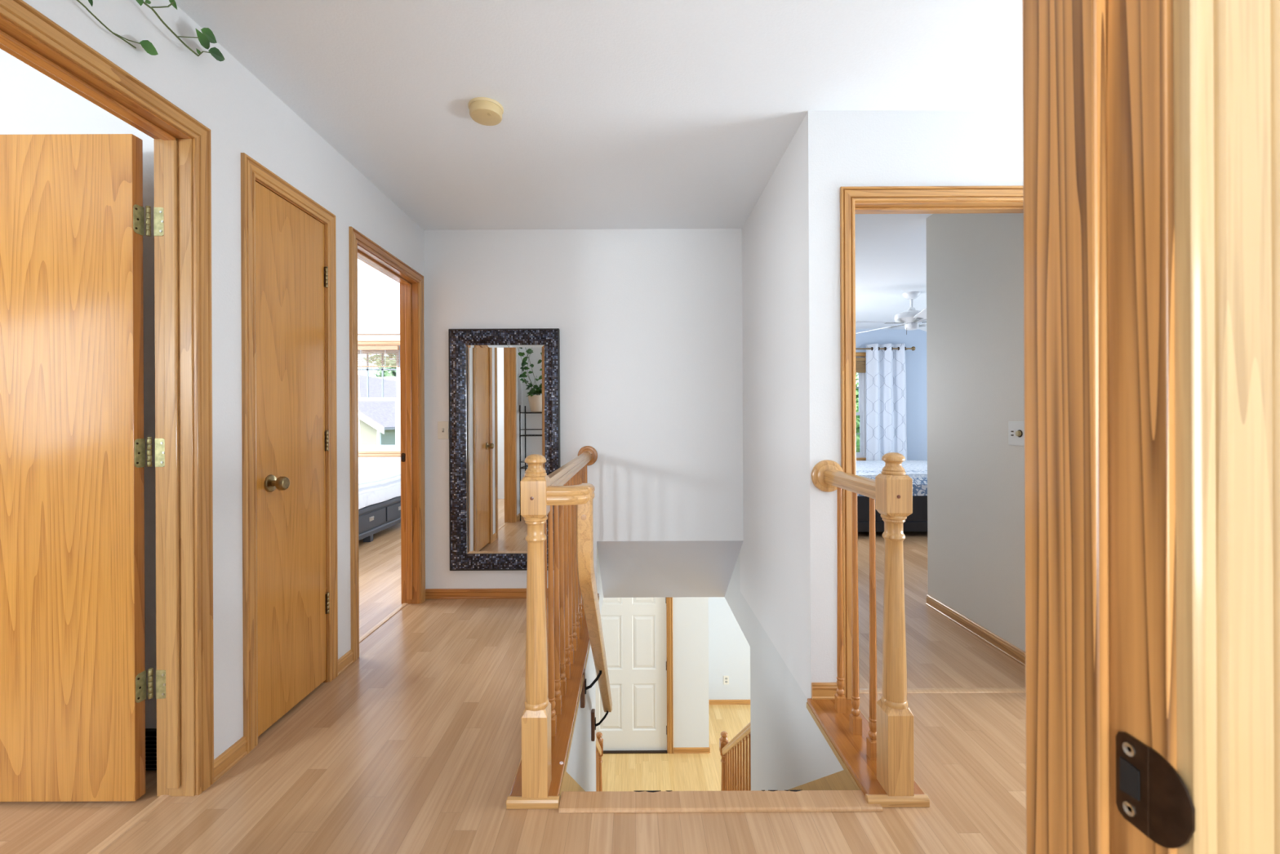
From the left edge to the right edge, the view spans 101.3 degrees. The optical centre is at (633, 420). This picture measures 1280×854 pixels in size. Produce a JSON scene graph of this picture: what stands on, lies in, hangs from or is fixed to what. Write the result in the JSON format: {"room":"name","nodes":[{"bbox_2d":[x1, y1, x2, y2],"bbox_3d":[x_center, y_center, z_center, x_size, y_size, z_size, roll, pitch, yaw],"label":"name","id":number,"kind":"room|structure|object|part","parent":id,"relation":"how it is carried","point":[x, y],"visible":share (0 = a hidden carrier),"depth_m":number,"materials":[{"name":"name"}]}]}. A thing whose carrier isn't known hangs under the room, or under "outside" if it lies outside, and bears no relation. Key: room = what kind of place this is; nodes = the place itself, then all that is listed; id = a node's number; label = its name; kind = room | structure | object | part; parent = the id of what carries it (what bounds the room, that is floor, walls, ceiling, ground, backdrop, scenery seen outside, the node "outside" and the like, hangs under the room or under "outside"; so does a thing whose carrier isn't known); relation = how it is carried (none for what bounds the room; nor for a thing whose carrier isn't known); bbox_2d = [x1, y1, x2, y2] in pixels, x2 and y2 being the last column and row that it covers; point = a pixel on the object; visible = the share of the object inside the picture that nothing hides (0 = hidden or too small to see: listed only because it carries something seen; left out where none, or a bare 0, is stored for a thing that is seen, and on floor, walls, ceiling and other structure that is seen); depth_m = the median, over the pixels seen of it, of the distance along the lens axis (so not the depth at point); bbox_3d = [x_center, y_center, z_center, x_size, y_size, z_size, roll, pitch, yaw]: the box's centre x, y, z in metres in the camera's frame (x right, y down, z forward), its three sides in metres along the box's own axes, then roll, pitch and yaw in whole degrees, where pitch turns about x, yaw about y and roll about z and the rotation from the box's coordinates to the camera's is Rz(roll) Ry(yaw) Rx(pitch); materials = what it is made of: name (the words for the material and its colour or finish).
{"room":"upstairs hallway landing","nodes":[
{"label":"upstairs hallway landing","id":0,"kind":"room"},
{"bbox_2d":[0,48,156,728],"bbox_3d":[-3.250,-0.035,1.823,3.500,2.440,0.085,0,0,0],"label":"wall","id":1,"kind":"structure","parent":0,"point":[32,102],"depth_m":1.78,"materials":[{"name":"paint"}]},
{"bbox_2d":[145,728,156,770],"bbox_3d":[-1.675,1.108,1.766,0.240,0.131,0.028,0,0,0],"label":"air vent","id":2,"kind":"object","parent":1,"relation":"in","point":[150,733],"visible":0.02,"depth_m":1.76,"materials":[{"name":"black metal"}]},
{"bbox_2d":[22,0,426,759],"bbox_3d":[-1.442,-0.043,3.360,0.116,2.440,6.080,0,0,0],"label":"wall","id":3,"kind":"structure","parent":0,"point":[242,114],"depth_m":1.81,"materials":[{"name":"paint"}]},
{"bbox_2d":[0,0,213,801],"bbox_3d":[-1.831,0.117,1.260,0.924,2.123,0.896,0,0,0],"label":"door","id":4,"kind":"structure","parent":3,"relation":"in","point":[73,672],"depth_m":1.61,"materials":[{"name":"brown wood"}]},
{"bbox_3d":[-1.381,-0.917,1.260,0.015,0.058,0.896,0,0,0],"label":"casing","id":5,"kind":"part","parent":4,"relation":"part of","materials":[{"name":"brown wood"}]},
{"bbox_3d":[-1.376,0.115,1.679,0.015,2.123,0.058,0,0,0],"label":"casing","id":6,"kind":"part","parent":4,"relation":"part of","materials":[{"name":"brown wood"}]},
{"bbox_2d":[213,648,353,782],"bbox_3d":[-1.372,1.145,1.498,0.014,0.063,2.123,0,0,0],"label":"baseboard","id":7,"kind":"structure","parent":3,"relation":"attached to","point":[236,752],"depth_m":1.80,"materials":[{"name":"brown wood"}]},
{"bbox_2d":[240,152,337,753],"bbox_3d":[-1.411,0.115,2.139,0.178,2.123,0.569,0,0,0],"label":"door","id":8,"kind":"structure","parent":3,"relation":"in","point":[288,239],"depth_m":2.09,"materials":[{"name":"brown wood"}]},
{"bbox_3d":[-1.376,0.115,1.883,0.015,2.123,0.058,0,0,0],"label":"casing","id":9,"kind":"part","parent":8,"relation":"part of","materials":[{"name":"brown wood"}]},
{"bbox_3d":[-1.352,0.238,1.998,0.063,0.066,0.066,0,0,0],"label":"knob","id":10,"kind":"part","parent":8,"relation":"part of","materials":[{"name":"gold metal"}]},
{"bbox_3d":[-1.381,-0.917,2.139,0.015,0.058,0.569,0,0,0],"label":"casing","id":11,"kind":"part","parent":8,"relation":"part of","materials":[{"name":"brown wood"}]},
{"bbox_3d":[-1.376,0.115,2.394,0.015,2.123,0.058,0,0,0],"label":"casing","id":12,"kind":"part","parent":8,"relation":"part of","materials":[{"name":"brown wood"}]},
{"bbox_2d":[348,226,425,662],"bbox_3d":[-1.829,0.117,2.998,0.921,2.123,0.879,0,0,0],"label":"door","id":13,"kind":"structure","parent":3,"relation":"in","point":[362,248],"depth_m":3.36,"materials":[{"name":"brown wood"}]},
{"bbox_3d":[-1.376,0.115,2.588,0.015,2.123,0.058,0,0,0],"label":"casing","id":14,"kind":"part","parent":13,"relation":"part of","materials":[{"name":"brown wood"}]},
{"bbox_3d":[-1.381,-0.917,2.998,0.015,0.058,0.879,0,0,0],"label":"casing","id":15,"kind":"part","parent":13,"relation":"part of","materials":[{"name":"orange wood"}]},
{"bbox_3d":[-1.481,0.236,3.374,0.026,0.058,0.002,0,0,0],"label":"strike plate","id":16,"kind":"part","parent":13,"relation":"part of","materials":[{"name":"brown metal"}]},
{"bbox_3d":[-1.376,0.115,3.409,0.015,2.123,0.058,0,0,0],"label":"casing","id":17,"kind":"part","parent":13,"relation":"part of","materials":[{"name":"brown wood"}]},
{"bbox_2d":[357,317,400,496],"bbox_3d":[-3.250,-0.035,6.460,3.500,2.440,0.120,0,0,0],"label":"wall","id":18,"kind":"structure","parent":0,"point":[366,465],"depth_m":6.40,"materials":[{"name":"white paint"}]},
{"bbox_2d":[357,333,399,335],"bbox_3d":[-3.627,-1.038,6.356,1.955,0.038,0.089,0,0,0],"label":"curtain rod","id":19,"kind":"object","parent":18,"relation":"attached to","point":[357,334],"visible":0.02,"depth_m":6.32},
{"bbox_2d":[357,340,400,457],"bbox_3d":[-3.646,-0.263,6.447,1.726,1.416,0.125,0,0,0],"label":"window","id":20,"kind":"structure","parent":18,"relation":"in","point":[364,451],"depth_m":6.42,"materials":[{"name":"white plastic"}]},
{"bbox_3d":[-3.288,-0.557,6.490,0.800,0.625,0.030,0,0,0],"label":"sash","id":21,"kind":"part","parent":20,"relation":"part of","materials":[{"name":"white plastic"}]},
{"bbox_2d":[357,346,399,373],"bbox_3d":[-3.648,-0.728,6.367,1.590,0.350,0.059,0,0,0],"label":"window blind","id":22,"kind":"object","parent":20,"relation":"attached to","point":[359,348],"visible":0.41,"depth_m":6.35,"materials":[{"name":"white plastic"}]},
{"bbox_3d":[-3.649,-0.878,6.370,1.590,0.050,0.050,0,0,0],"label":"head rail","id":23,"kind":"part","parent":22,"relation":"part of","materials":[{"name":"brown wood"}]},
{"bbox_3d":[-3.648,-0.658,6.373,1.590,0.014,0.047,0,0,0],"label":"rail","id":24,"kind":"part","parent":22,"relation":"part of","materials":[{"name":"white plastic"}]},
{"bbox_3d":[-3.285,0.028,6.455,0.800,0.625,0.030,0,0,0],"label":"sash","id":25,"kind":"part","parent":20,"relation":"part of","materials":[{"name":"white plastic"}]},
{"bbox_3d":[-3.650,-0.942,6.393,1.726,0.058,0.015,0,0,0],"label":"casing","id":26,"kind":"part","parent":20,"relation":"part of","materials":[{"name":"brown wood"}]},
{"bbox_3d":[-3.643,0.381,6.410,1.610,0.012,0.020,0,0,0],"label":"sill","id":27,"kind":"part","parent":20,"relation":"part of","materials":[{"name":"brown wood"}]},
{"bbox_3d":[-3.643,0.416,6.393,1.726,0.058,0.015,0,0,0],"label":"casing","id":28,"kind":"part","parent":20,"relation":"part of","materials":[{"name":"brown wood"}]},
{"bbox_2d":[0,522,1026,853],"bbox_3d":[0.206,1.289,2.460,10.600,0.240,10.120,0,0,0],"label":"floor","id":29,"kind":"structure","parent":0,"point":[415,747],"depth_m":1.75,"materials":[{"name":"laminate"}]},
{"bbox_2d":[87,794,171,853],"bbox_3d":[-1.467,1.174,1.260,0.035,0.006,0.770,0,0,0],"label":"threshold","id":30,"kind":"object","parent":29,"relation":"on","point":[103,846],"visible":1,"depth_m":1.52,"materials":[{"name":"beige wood"}]},
{"bbox_2d":[358,495,400,542],"bbox_3d":[-3.353,0.933,5.110,1.606,0.506,2.060,0,0,0],"label":"bed","id":31,"kind":"object","parent":29,"relation":"on","point":[373,518],"visible":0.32,"depth_m":5.26,"materials":[{"name":"grey paint"}]},
{"bbox_3d":[-2.557,0.957,5.130,0.015,0.040,0.084,0,0,0],"label":"handle","id":32,"kind":"part","parent":31,"relation":"part of","materials":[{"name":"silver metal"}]},
{"bbox_3d":[-2.570,0.972,5.130,0.014,0.150,0.600,0,0,0],"label":"drawer","id":33,"kind":"part","parent":31,"relation":"part of","materials":[{"name":"black wood"}]},
{"bbox_2d":[358,472,400,509],"bbox_3d":[-3.359,0.711,5.110,1.595,0.238,2.020,0,0,0],"label":"quilt","id":34,"kind":"object","parent":31,"relation":"on","point":[374,488],"visible":0.12,"depth_m":5.39,"materials":[{"name":"white fabric"}]},
{"bbox_3d":[-2.566,0.856,5.110,0.020,0.052,2.060,0,0,0],"label":"rail","id":35,"kind":"part","parent":31,"relation":"part of","materials":[{"name":"grey paint"}]},
{"bbox_3d":[-2.570,0.972,5.760,0.014,0.150,0.600,0,0,0],"label":"drawer","id":36,"kind":"part","parent":31,"relation":"part of","materials":[{"name":"black wood"}]},
{"bbox_2d":[359,603,408,643],"bbox_3d":[-1.467,1.174,2.998,0.035,0.006,0.753,0,0,0],"label":"threshold","id":37,"kind":"object","parent":29,"relation":"on","point":[379,624],"visible":0.65,"depth_m":3.05,"materials":[{"name":"beige wood"}]},
{"bbox_2d":[506,445,612,808],"bbox_3d":[-0.257,0.962,2.531,0.268,1.717,1.897,0,0,0],"label":"stair railing","id":38,"kind":"object","parent":29,"relation":"on","point":[560,633],"visible":1,"depth_m":1.72,"materials":[{"name":"brown wood"}]},
{"bbox_3d":[-0.386,1.162,2.542,0.010,0.020,1.877,0,0,0],"label":"shoe moulding","id":39,"kind":"part","parent":38,"relation":"part of","materials":[{"name":"brown wood"}]},
{"bbox_3d":[-0.305,0.231,2.565,0.061,0.056,1.790,0,0,0],"label":"handrail","id":40,"kind":"part","parent":38,"relation":"part of","materials":[{"name":"brown wood"}]},
{"bbox_3d":[-0.185,1.202,2.420,0.078,0.105,0.022,0,0,0],"label":"arm","id":41,"kind":"part","parent":38,"relation":"part of","materials":[{"name":"black metal"}]},
{"bbox_3d":[-0.154,0.943,2.351,0.052,1.468,1.414,0,0,0],"label":"return handrail","id":42,"kind":"part","parent":38,"relation":"part of","materials":[{"name":"brown wood"}]},
{"bbox_3d":[-0.183,1.708,3.000,0.078,0.105,0.022,0,0,0],"label":"arm","id":43,"kind":"part","parent":38,"relation":"part of","materials":[{"name":"black metal"}]},
{"bbox_2d":[558,789,882,813],"bbox_3d":[0.260,1.162,1.605,0.968,0.012,0.077,0,0,0],"label":"nosing","id":44,"kind":"structure","parent":29,"relation":"on","point":[786,800],"depth_m":1.60,"materials":[{"name":"brown wood"}]},
{"bbox_2d":[806,452,929,807],"bbox_3d":[0.801,0.638,1.871,0.192,1.080,0.575,0,0,0],"label":"stair railing","id":45,"kind":"object","parent":29,"relation":"on","point":[876,755],"visible":1,"depth_m":1.64,"materials":[{"name":"brown wood"}]},
{"bbox_3d":[0.803,0.226,1.904,0.061,0.056,0.468,0,0,0],"label":"handrail","id":46,"kind":"part","parent":45,"relation":"part of","materials":[{"name":"brown wood"}]},
{"bbox_2d":[857,495,927,532],"bbox_3d":[3.039,0.863,6.215,2.060,0.586,1.970,0,0,0],"label":"bed","id":47,"kind":"object","parent":29,"relation":"on","point":[917,521],"visible":0.05,"depth_m":5.25,"materials":[{"name":"black wood"}]},
{"bbox_2d":[856,460,927,496],"bbox_3d":[3.038,0.639,6.218,2.050,0.231,1.965,0,0,0],"label":"bedspread","id":48,"kind":"object","parent":47,"relation":"on","point":[917,470],"visible":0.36,"depth_m":5.58,"materials":[{"name":"white fabric"}]},
{"bbox_2d":[859,687,1025,693],"bbox_3d":[1.325,1.161,2.263,0.810,0.006,0.040,0,0,0],"label":"threshold","id":49,"kind":"object","parent":29,"relation":"on","point":[962,690],"visible":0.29,"depth_m":2.26,"materials":[{"name":"beige wood"}]},
{"bbox_2d":[423,228,743,591],"bbox_3d":[-0.331,-0.048,3.540,2.107,2.440,0.120,0,0,0],"label":"wall","id":50,"kind":"structure","parent":0,"point":[649,322],"depth_m":3.48,"materials":[{"name":"paint"}]},
{"bbox_2d":[437,421,448,439],"bbox_3d":[-1.262,0.063,3.469,0.071,0.116,0.022,0,0,0],"label":"light switch","id":51,"kind":"object","parent":50,"relation":"attached to","point":[442,426],"visible":1,"depth_m":3.47,"materials":[{"name":"beige plastic"}]},
{"bbox_2d":[425,587,547,599],"bbox_3d":[-0.883,1.143,3.473,0.992,0.063,0.014,0,0,0],"label":"baseboard","id":52,"kind":"structure","parent":50,"relation":"attached to","point":[430,593],"depth_m":3.47,"materials":[{"name":"orange wood"}]},
{"bbox_2d":[448,328,560,570],"bbox_3d":[-0.848,0.189,3.458,0.724,1.584,0.041,0,0,0],"label":"wall mirror","id":53,"kind":"object","parent":50,"relation":"attached to","point":[504,384],"visible":0.73,"depth_m":3.47,"materials":[{"name":"mirror"}]},
{"bbox_3d":[-0.848,0.189,3.474,0.522,1.382,0.008,0,0,0],"label":"glass","id":54,"kind":"part","parent":53,"relation":"part of","materials":[{"name":"white mirror"}]},
{"bbox_2d":[565,552,603,791],"bbox_3d":[-0.298,2.216,2.910,0.116,3.290,2.620,0,0,0],"label":"wall","id":55,"kind":"structure","parent":0,"point":[581,764],"depth_m":2.71,"materials":[{"name":"paint"}]},
{"bbox_2d":[562,771,584,791],"bbox_3d":[-0.234,1.896,2.445,0.014,1.450,1.610,0,0,0],"label":"skirt board","id":56,"kind":"object","parent":55,"relation":"attached to","point":[570,784],"visible":0.12,"depth_m":1.90,"materials":[{"name":"brown wood"}]},
{"bbox_2d":[174,0,1022,329],"bbox_3d":[0.194,-1.321,2.460,10.600,0.100,10.120,0,0,0],"label":"ceiling","id":57,"kind":"structure","parent":0,"point":[618,114],"depth_m":2.02,"materials":[{"name":"paint"}]},
{"bbox_2d":[467,97,503,125],"bbox_3d":[-0.598,-1.244,2.125,0.138,0.046,0.138,0,0,0],"label":"smoke detector","id":58,"kind":"object","parent":57,"relation":"attached to","point":[485,111],"visible":1,"depth_m":2.09,"materials":[{"name":"plastic"}]},
{"bbox_2d":[855,291,926,334],"bbox_3d":[2.762,-1.073,5.264,1.256,0.420,1.273,0,0,0],"label":"ceiling fan","id":59,"kind":"object","parent":57,"relation":"hanging from","point":[911,317],"visible":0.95,"depth_m":5.22,"materials":[{"name":"white metal"}]},
{"bbox_3d":[2.355,-0.985,5.234,0.445,0.034,0.136,0,0,-6],"label":"blade","id":60,"kind":"part","parent":59,"relation":"part of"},
{"bbox_3d":[2.615,-0.986,5.684,0.136,0.034,0.445,0,0,-24],"label":"blade","id":61,"kind":"part","parent":59,"relation":"part of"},
{"bbox_3d":[2.703,-0.986,4.847,0.136,0.034,0.445,0,0,12],"label":"blade","id":62,"kind":"part","parent":59,"relation":"part of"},
{"bbox_3d":[3.124,-0.988,5.576,0.445,0.034,0.136,0,0,-42],"label":"blade","id":63,"kind":"part","parent":59,"relation":"part of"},
{"bbox_2d":[596,540,743,597],"bbox_3d":[0.241,0.994,3.850,0.973,0.850,0.740,0,0,0],"label":"ceiling","id":64,"kind":"structure","parent":0,"point":[691,568],"depth_m":3.80,"materials":[{"name":"paint"}]},
{"bbox_2d":[601,704,750,791],"bbox_3d":[0.768,3.906,4.300,6.700,0.100,6.200,0,0,0],"label":"floor","id":65,"kind":"structure","parent":0,"point":[620,771],"depth_m":5.87,"materials":[{"name":"beige wood"}]},
{"bbox_2d":[595,731,603,791],"bbox_3d":[-0.316,2.883,4.071,0.078,1.957,1.436,0,0,0],"label":"stair railing","id":66,"kind":"object","parent":65,"relation":"on","point":[599,740],"visible":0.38,"depth_m":4.71,"materials":[{"name":"orange wood"}]},
{"bbox_3d":[-0.319,2.449,4.040,0.061,1.089,1.374,0,0,0],"label":"handrail","id":67,"kind":"part","parent":66,"relation":"part of","materials":[{"name":"brown wood"}]},
{"bbox_2d":[719,722,751,791],"bbox_3d":[0.819,2.862,4.051,0.078,1.988,1.476,0,0,0],"label":"stair railing","id":68,"kind":"object","parent":65,"relation":"on","point":[732,778],"visible":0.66,"depth_m":4.19,"materials":[{"name":"orange wood"}]},
{"bbox_3d":[0.816,2.428,4.020,0.061,1.121,1.414,0,0,0],"label":"handrail","id":69,"kind":"part","parent":68,"relation":"part of","materials":[{"name":"brown wood"}]},
{"bbox_2d":[672,596,709,746],"bbox_3d":[-0.809,2.644,6.160,3.357,2.440,0.120,0,0,0],"label":"wall","id":70,"kind":"structure","parent":0,"point":[690,614],"depth_m":6.10,"materials":[{"name":"paint"}]},
{"bbox_2d":[595,597,673,753],"bbox_3d":[-0.071,2.806,6.152,1.050,2.108,0.135,0,0,0],"label":"door","id":71,"kind":"structure","parent":70,"relation":"in","point":[637,632],"depth_m":6.13,"materials":[{"name":"white paint"}]},
{"bbox_3d":[-0.266,3.344,6.136,0.274,0.545,0.012,0,0,0],"label":"panel","id":72,"kind":"part","parent":71,"relation":"part of","materials":[{"name":"white paint"}]},
{"bbox_3d":[-0.270,2.589,6.136,0.274,0.635,0.012,0,0,0],"label":"panel","id":73,"kind":"part","parent":71,"relation":"part of","materials":[{"name":"white paint"}]},
{"bbox_3d":[-0.272,2.046,6.136,0.274,0.200,0.012,0,0,0],"label":"panel","id":74,"kind":"part","parent":71,"relation":"part of","materials":[{"name":"white paint"}]},
{"bbox_3d":[0.117,2.045,6.136,0.274,0.200,0.012,0,0,0],"label":"panel","id":75,"kind":"part","parent":71,"relation":"part of","materials":[{"name":"white paint"}]},
{"bbox_3d":[0.120,2.587,6.136,0.274,0.635,0.012,0,0,0],"label":"panel","id":76,"kind":"part","parent":71,"relation":"part of","materials":[{"name":"white paint"}]},
{"bbox_3d":[0.123,3.342,6.136,0.274,0.545,0.012,0,0,0],"label":"panel","id":77,"kind":"part","parent":71,"relation":"part of","materials":[{"name":"white paint"}]},
{"bbox_3d":[0.425,2.804,6.093,0.058,2.108,0.015,0,0,0],"label":"casing","id":78,"kind":"part","parent":71,"relation":"part of","materials":[{"name":"brown wood"}]},
{"bbox_2d":[673,699,750,753],"bbox_3d":[2.241,3.818,6.613,3.554,0.063,1.054,0,0,0],"label":"baseboard","id":79,"kind":"structure","parent":70,"relation":"attached to","point":[676,749],"depth_m":6.10,"materials":[{"name":"brown wood"}]},
{"bbox_2d":[708,596,750,699],"bbox_3d":[2.387,2.629,7.195,3.250,2.440,0.110,0,0,0],"label":"wall","id":80,"kind":"structure","parent":0,"point":[729,650],"depth_m":7.14,"materials":[{"name":"white paint"}]},
{"bbox_2d":[723,675,728,684],"bbox_3d":[1.257,3.524,7.136,0.072,0.116,0.008,0,0,0],"label":"wall outlet","id":81,"kind":"object","parent":80,"relation":"attached to","point":[726,678],"visible":1,"depth_m":7.13,"materials":[{"name":"beige plastic"}]},
{"bbox_2d":[724,111,843,790],"bbox_3d":[0.787,1.291,2.910,0.116,5.130,2.620,0,0,0],"label":"wall","id":82,"kind":"structure","parent":0,"point":[788,553],"depth_m":2.42,"materials":[{"name":"paint"}]},
{"bbox_2d":[789,769,856,790],"bbox_3d":[0.725,1.892,2.445,0.014,1.450,1.610,0,0,0],"label":"skirt board","id":83,"kind":"object","parent":82,"relation":"attached to","point":[839,780],"visible":0.12,"depth_m":1.90,"materials":[{"name":"brown wood"}]},
{"bbox_2d":[855,328,927,460],"bbox_3d":[2.850,-0.063,7.460,5.300,2.440,0.120,0,0,0],"label":"wall","id":84,"kind":"structure","parent":0,"point":[915,360],"depth_m":7.40,"materials":[{"name":"blue paint"}]},
{"bbox_2d":[855,351,866,460],"bbox_3d":[2.674,-0.183,7.447,1.366,1.556,0.125,0,0,0],"label":"window","id":85,"kind":"structure","parent":84,"relation":"in","point":[861,455],"depth_m":7.44,"materials":[{"name":"white plastic"}]},
{"bbox_3d":[2.673,-0.467,7.490,1.160,0.781,0.030,0,0,0],"label":"sash","id":86,"kind":"part","parent":85,"relation":"part of","materials":[{"name":"white plastic"}]},
{"bbox_3d":[2.676,0.188,7.455,1.160,0.609,0.030,0,0,0],"label":"sash","id":87,"kind":"part","parent":85,"relation":"part of","materials":[{"name":"white plastic"}]},
{"bbox_2d":[855,357,866,373],"bbox_3d":[2.671,-0.778,7.373,1.210,0.210,0.047,0,0,0],"label":"window blind","id":88,"kind":"object","parent":85,"relation":"attached to","point":[860,362],"visible":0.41,"depth_m":7.35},
{"bbox_3d":[2.671,-0.858,7.373,1.210,0.050,0.047,0,0,0],"label":"head rail","id":89,"kind":"part","parent":88,"relation":"part of","materials":[{"name":"brown wood"}]},
{"bbox_3d":[2.671,-0.932,7.393,1.366,0.058,0.015,0,0,0],"label":"casing","id":90,"kind":"part","parent":85,"relation":"part of","materials":[{"name":"brown wood"}]},
{"bbox_2d":[855,346,915,351],"bbox_3d":[2.827,-0.998,7.335,2.164,0.062,0.131,0,0,0],"label":"curtain rod","id":91,"kind":"object","parent":84,"relation":"attached to","point":[913,348],"visible":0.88,"depth_m":7.29,"materials":[{"name":"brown metal"}]},
{"bbox_3d":[2.800,-0.998,7.300,2.110,0.022,0.022,0,0,0],"label":"rod","id":92,"kind":"part","parent":91,"relation":"part of","materials":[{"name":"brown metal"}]},
{"bbox_2d":[866,343,907,460],"bbox_3d":[3.532,0.023,7.300,0.582,2.180,0.116,0,0,0],"label":"curtain","id":93,"kind":"object","parent":91,"relation":"hanging from","point":[886,369],"visible":0.7,"depth_m":7.30,"materials":[{"name":"white fabric"}]},
{"bbox_2d":[836,110,1022,465],"bbox_3d":[1.969,-0.059,2.216,2.261,2.440,0.116,0,0,0],"label":"wall","id":94,"kind":"structure","parent":0,"point":[875,148],"depth_m":2.16,"materials":[{"name":"paint"}]},
{"bbox_2d":[811,682,837,699],"bbox_3d":[0.793,1.107,2.151,0.126,0.063,0.014,0,0,0],"label":"baseboard","id":95,"kind":"structure","parent":94,"relation":"attached to","point":[820,691],"depth_m":2.15,"materials":[{"name":"brown wood"}]},
{"bbox_2d":[840,185,1023,699],"bbox_3d":[1.319,0.102,2.208,0.936,2.123,0.131,0,0,0],"label":"door frame","id":96,"kind":"structure","parent":94,"relation":"in","point":[854,200],"depth_m":2.15,"materials":[{"name":"brown wood"}]},
{"bbox_3d":[0.880,0.104,2.151,0.058,2.123,0.015,0,0,0],"label":"casing","id":97,"kind":"part","parent":96,"relation":"part of","materials":[{"name":"brown wood"}]},
{"bbox_3d":[1.315,-0.930,2.151,0.936,0.058,0.015,0,0,0],"label":"casing","id":98,"kind":"part","parent":96,"relation":"part of","materials":[{"name":"brown wood"}]},
{"bbox_2d":[926,213,1025,651],"bbox_3d":[1.912,-0.059,2.797,0.115,2.440,1.046,0,0,0],"label":"wall","id":99,"kind":"structure","parent":0,"point":[975,378],"depth_m":2.84,"materials":[{"name":"grey paint"}]},
{"bbox_2d":[925,594,1025,666],"bbox_3d":[3.155,1.124,4.837,4.500,0.063,5.126,0,0,0],"label":"baseboard","id":100,"kind":"structure","parent":99,"relation":"attached to","point":[999,643],"depth_m":2.81,"materials":[{"name":"brown wood"}]},
{"bbox_2d":[1008,421,1024,445],"bbox_3d":[1.845,0.061,2.535,0.021,0.116,0.114,0,0,0],"label":"switch","id":101,"kind":"object","parent":99,"relation":"attached to","point":[1015,428],"visible":0.81,"depth_m":2.54,"materials":[{"name":"beige plastic"}]},
{"bbox_3d":[0.858,-0.054,0.378,4.484,2.440,0.116,0,0,0],"label":"wall","id":102,"kind":"structure","parent":0,"visible":0},
{"bbox_2d":[1022,0,1279,853],"bbox_3d":[-0.132,0.109,0.378,1.052,2.123,0.146,0,0,0],"label":"door frame","id":103,"kind":"structure","parent":102,"relation":"in","point":[1151,128],"depth_m":0.33,"materials":[{"name":"brown wood"}]},
{"bbox_3d":[0.325,0.234,0.342,0.002,0.057,0.022,0,0,0],"label":"plate","id":104,"kind":"part","parent":103,"relation":"part of","materials":[{"name":"brown metal"}]},
{"bbox_3d":[0.359,0.107,0.312,0.058,2.123,0.015,0,0,0],"label":"casing","id":105,"kind":"part","parent":103,"relation":"part of","materials":[{"name":"brown wood"}]},
{"label":"outside","id":106,"kind":"structure","parent":0,"visible":0},
{"bbox_3d":[0.021,4.520,49.100,120.000,0.100,81.800,0,0,0],"label":"lawn","id":107,"kind":"structure","parent":106,"visible":0},
{"bbox_2d":[358,374,396,444],"bbox_3d":[-11.894,1.266,21.970,7.000,6.520,8.660,0,0,0],"label":"house","id":108,"kind":"structure","parent":107,"relation":"on","point":[376,419],"depth_m":18.89,"materials":[{"name":"beige"}]},
{"bbox_2d":[363,355,395,377],"bbox_3d":[-19.004,-2.376,49.463,12.358,13.876,11.134,0,0,0],"label":"street tree","id":109,"kind":"object","parent":107,"relation":"on","point":[386,373],"visible":0.04,"depth_m":46.80,"materials":[{"name":"green plant"}]},
{"bbox_2d":[376,377,395,380],"bbox_3d":[-20.247,0.615,39.750,29.500,7.900,10.500,0,0,0],"label":"house","id":110,"kind":"structure","parent":107,"relation":"on","point":[386,378],"depth_m":39.75,"materials":[{"name":"beige"}]},
{"bbox_2d":[855,373,859,452],"bbox_3d":[4.919,1.417,11.649,4.818,6.070,4.566,0,0,-3],"label":"tree","id":111,"kind":"object","parent":107,"relation":"on","point":[856,378],"visible":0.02,"depth_m":10.33,"materials":[{"name":"green plant"}]},
{"bbox_3d":[-1.160,0.495,0.630,0.361,1.360,0.315,0,0,0],"label":"plant stand","id":112,"kind":"object","parent":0,"visible":0},
{"bbox_2d":[76,0,225,61],"bbox_3d":[-1.174,-0.658,1.107,0.424,1.112,1.194,0,0,0],"label":"pothos","id":113,"kind":"object","parent":112,"relation":"on","point":[207,37],"visible":1,"depth_m":1.53,"materials":[{"name":"plant"}]}
]}

